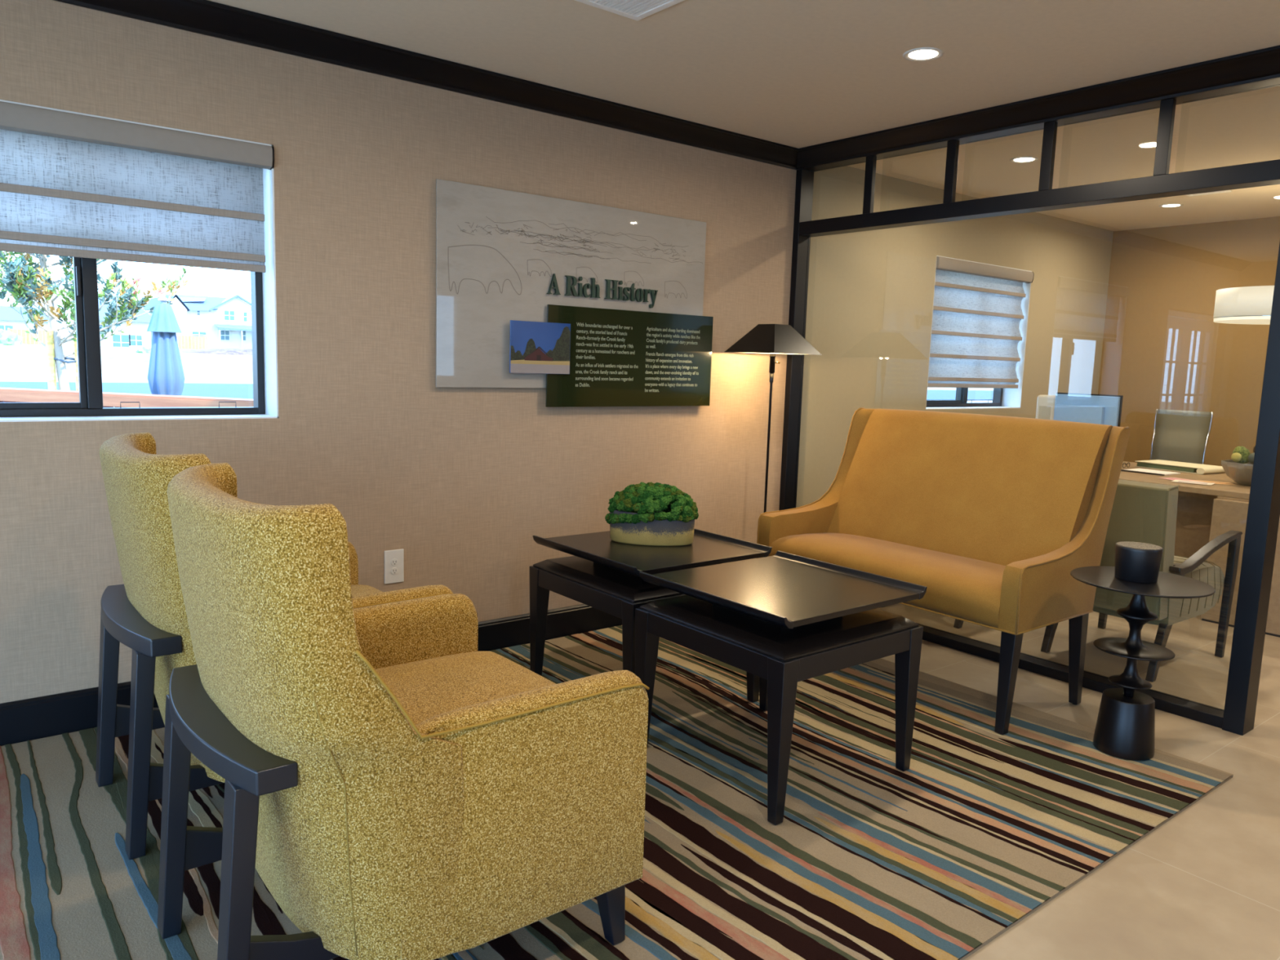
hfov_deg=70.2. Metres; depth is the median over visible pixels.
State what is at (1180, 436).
office chair
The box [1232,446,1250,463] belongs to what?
moss ball
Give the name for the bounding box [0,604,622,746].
baseboard
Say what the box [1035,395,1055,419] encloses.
speaker
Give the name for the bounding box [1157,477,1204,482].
leaflet
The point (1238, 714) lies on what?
wall partition
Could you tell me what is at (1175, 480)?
leaflet
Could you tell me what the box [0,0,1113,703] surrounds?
wall
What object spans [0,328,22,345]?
shrub
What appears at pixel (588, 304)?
sign
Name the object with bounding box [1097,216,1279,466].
wall
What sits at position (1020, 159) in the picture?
recessed light
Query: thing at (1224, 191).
ceiling vent
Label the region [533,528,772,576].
tray
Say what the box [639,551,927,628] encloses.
tray
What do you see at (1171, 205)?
recessed light
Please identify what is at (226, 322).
house
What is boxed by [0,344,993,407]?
ground
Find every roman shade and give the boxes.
[0,101,274,272]
[927,256,1034,388]
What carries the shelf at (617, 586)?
attached to the coffee table at (602, 574)
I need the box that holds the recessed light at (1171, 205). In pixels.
[1159,203,1183,208]
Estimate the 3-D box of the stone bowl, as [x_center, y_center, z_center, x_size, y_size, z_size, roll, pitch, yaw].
[3.867,-0.037,5.733,0.368,0.143,0.351,-4,9,-38]
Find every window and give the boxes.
[0,257,265,417]
[925,387,1003,407]
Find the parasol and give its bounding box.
[146,297,184,395]
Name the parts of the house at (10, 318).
pane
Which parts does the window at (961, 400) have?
sash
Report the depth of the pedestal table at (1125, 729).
3.43 m
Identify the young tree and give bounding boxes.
[0,250,191,391]
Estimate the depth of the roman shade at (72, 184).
3.35 m
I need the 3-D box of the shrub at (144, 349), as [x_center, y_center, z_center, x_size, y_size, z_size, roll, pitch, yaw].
[-41.668,-10.541,76.471,1.128,1.401,1.465,-4,9,-38]
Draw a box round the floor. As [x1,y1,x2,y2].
[875,603,1279,959]
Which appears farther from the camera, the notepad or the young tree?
the young tree
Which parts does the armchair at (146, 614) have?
leg, leg, rail, backrest, arm, seat, arm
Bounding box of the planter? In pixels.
[604,481,698,546]
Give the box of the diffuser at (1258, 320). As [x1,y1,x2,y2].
[1213,315,1271,324]
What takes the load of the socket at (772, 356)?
attached to the floor lamp at (772, 340)
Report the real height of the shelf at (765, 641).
0.034 m
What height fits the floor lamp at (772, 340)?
1.672 m
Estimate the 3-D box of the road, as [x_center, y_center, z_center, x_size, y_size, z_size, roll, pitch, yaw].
[-6.645,-3.657,39.098,150.000,0.260,14.000,-4,9,-38]
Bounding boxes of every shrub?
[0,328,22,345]
[135,346,151,353]
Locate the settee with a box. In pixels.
[756,407,1129,734]
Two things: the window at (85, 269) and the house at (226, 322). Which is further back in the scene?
the house at (226, 322)
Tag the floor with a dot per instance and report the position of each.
(1204, 884)
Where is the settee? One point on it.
(993, 515)
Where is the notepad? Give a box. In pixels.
[1120,468,1180,475]
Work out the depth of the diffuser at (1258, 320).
5.79 m
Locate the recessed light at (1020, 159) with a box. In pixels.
[1009,156,1038,163]
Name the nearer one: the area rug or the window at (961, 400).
the area rug
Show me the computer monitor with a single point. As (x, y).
(1100, 409)
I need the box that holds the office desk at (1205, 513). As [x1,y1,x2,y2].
[1119,461,1279,637]
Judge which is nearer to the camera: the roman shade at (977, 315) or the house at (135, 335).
the roman shade at (977, 315)
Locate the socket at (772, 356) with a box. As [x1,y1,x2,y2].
[768,353,776,373]
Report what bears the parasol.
on the ground
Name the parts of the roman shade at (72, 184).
fabric panel, fabric panel, fabric panel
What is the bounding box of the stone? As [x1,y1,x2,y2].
[1248,452,1254,464]
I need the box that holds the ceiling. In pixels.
[208,0,1279,231]
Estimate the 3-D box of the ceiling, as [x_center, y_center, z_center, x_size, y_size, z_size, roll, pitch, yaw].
[1.757,-1.541,2.144,10.980,0.100,6.200,-4,9,-38]
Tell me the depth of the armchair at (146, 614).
2.56 m
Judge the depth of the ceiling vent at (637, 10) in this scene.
3.23 m
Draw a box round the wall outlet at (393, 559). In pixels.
[384,548,404,584]
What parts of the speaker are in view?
panel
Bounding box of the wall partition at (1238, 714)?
[778,98,1279,735]
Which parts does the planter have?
pot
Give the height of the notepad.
0.009 m
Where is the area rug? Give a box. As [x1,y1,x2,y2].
[0,625,1233,959]
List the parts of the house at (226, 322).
solar panel, pane, pane, porch post, pane, pane, pane, gable trim, pane, porch post, pane, pane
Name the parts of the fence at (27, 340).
post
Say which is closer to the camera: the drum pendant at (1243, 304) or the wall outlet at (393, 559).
the wall outlet at (393, 559)
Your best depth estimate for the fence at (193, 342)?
86.38 m
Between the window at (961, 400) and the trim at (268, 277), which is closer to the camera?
the trim at (268, 277)
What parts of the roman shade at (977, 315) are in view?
fabric panel, fabric panel, fabric panel, fabric panel, fabric panel, fabric panel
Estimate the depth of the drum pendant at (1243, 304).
5.67 m
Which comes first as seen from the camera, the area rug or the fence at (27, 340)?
the area rug
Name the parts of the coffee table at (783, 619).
leg, leg, leg, leg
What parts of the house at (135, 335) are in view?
pane, pane, pane, pane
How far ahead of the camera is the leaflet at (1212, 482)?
5.83 m
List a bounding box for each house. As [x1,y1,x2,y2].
[0,305,48,344]
[97,294,151,347]
[142,293,252,349]
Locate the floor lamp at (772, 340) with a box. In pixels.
[724,324,822,512]
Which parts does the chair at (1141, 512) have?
leg, leg, backrest, seat, leg, armrest, leg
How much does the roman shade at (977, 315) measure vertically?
0.920 m
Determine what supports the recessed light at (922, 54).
in the ceiling
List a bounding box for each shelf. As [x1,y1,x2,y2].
[533,555,722,603]
[640,595,919,661]
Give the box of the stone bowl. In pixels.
[1221,459,1253,485]
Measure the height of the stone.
0.073 m
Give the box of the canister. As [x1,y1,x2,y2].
[1114,541,1163,583]
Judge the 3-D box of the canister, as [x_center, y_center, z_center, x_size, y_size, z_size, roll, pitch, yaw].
[1.881,0.311,3.444,0.158,0.130,0.158,-4,9,-38]
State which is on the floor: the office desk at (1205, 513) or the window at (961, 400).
the office desk at (1205, 513)
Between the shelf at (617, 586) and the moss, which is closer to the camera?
the shelf at (617, 586)
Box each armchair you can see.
[95,431,453,859]
[157,462,649,959]
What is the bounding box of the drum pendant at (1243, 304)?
[1213,285,1274,324]
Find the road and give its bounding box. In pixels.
[0,381,993,402]
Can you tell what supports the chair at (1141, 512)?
on the floor
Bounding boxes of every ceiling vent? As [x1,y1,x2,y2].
[574,0,684,20]
[1186,190,1231,196]
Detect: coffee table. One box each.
[528,528,772,702]
[635,551,927,825]
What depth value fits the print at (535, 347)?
4.41 m
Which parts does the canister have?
lid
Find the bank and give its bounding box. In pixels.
[181,348,252,355]
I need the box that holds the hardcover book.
[1134,459,1225,474]
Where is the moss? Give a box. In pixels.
[1231,452,1241,462]
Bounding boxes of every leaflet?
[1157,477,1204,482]
[1171,479,1214,484]
[1194,480,1235,484]
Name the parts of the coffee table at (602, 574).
leg, leg, leg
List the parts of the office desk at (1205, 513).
modesty panel, panel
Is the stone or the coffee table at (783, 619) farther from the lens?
the stone
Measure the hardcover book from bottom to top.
0.043 m
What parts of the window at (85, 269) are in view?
sash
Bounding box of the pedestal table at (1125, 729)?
[1070,565,1215,760]
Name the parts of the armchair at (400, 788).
leg, rail, leg, backrest, arm, seat, arm, leg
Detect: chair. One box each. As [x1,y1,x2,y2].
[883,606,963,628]
[1040,479,1242,682]
[1149,408,1213,464]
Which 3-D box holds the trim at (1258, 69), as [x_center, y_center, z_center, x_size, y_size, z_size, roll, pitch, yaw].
[2.862,-1.524,3.033,0.210,0.094,6.200,-4,9,-38]
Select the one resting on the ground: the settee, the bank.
the bank
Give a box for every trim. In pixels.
[0,99,278,422]
[53,0,798,169]
[796,44,1279,171]
[925,255,1031,409]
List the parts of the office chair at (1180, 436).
edge rail, edge rail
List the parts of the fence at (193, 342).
post, post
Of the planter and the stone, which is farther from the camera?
the stone
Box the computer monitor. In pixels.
[1053,392,1123,426]
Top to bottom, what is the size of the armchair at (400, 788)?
1.145 m
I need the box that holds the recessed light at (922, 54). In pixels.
[902,47,943,61]
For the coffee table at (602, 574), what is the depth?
3.77 m
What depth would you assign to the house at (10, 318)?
88.90 m
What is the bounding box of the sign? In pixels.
[435,178,713,407]
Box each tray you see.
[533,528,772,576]
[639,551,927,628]
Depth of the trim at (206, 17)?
3.89 m
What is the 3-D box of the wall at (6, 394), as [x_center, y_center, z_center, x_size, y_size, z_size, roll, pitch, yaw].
[-3.233,0.013,6.183,5.722,1.170,0.155,4,8,14]
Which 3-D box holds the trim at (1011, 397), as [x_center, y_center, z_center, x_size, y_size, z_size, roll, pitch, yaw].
[2.503,-1.094,6.967,1.302,1.085,0.236,-4,9,-38]
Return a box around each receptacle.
[391,558,398,565]
[391,567,398,574]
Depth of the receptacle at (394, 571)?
4.14 m
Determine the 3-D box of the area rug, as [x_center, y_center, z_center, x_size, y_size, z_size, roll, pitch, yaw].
[-0.494,1.051,2.951,4.662,0.014,2.718,-4,9,-38]
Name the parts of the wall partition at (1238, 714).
post, transom rail, rail, post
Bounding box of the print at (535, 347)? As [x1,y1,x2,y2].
[509,320,570,373]
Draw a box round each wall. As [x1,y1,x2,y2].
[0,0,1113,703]
[0,386,253,407]
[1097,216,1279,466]
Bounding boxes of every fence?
[7,328,45,344]
[176,334,207,349]

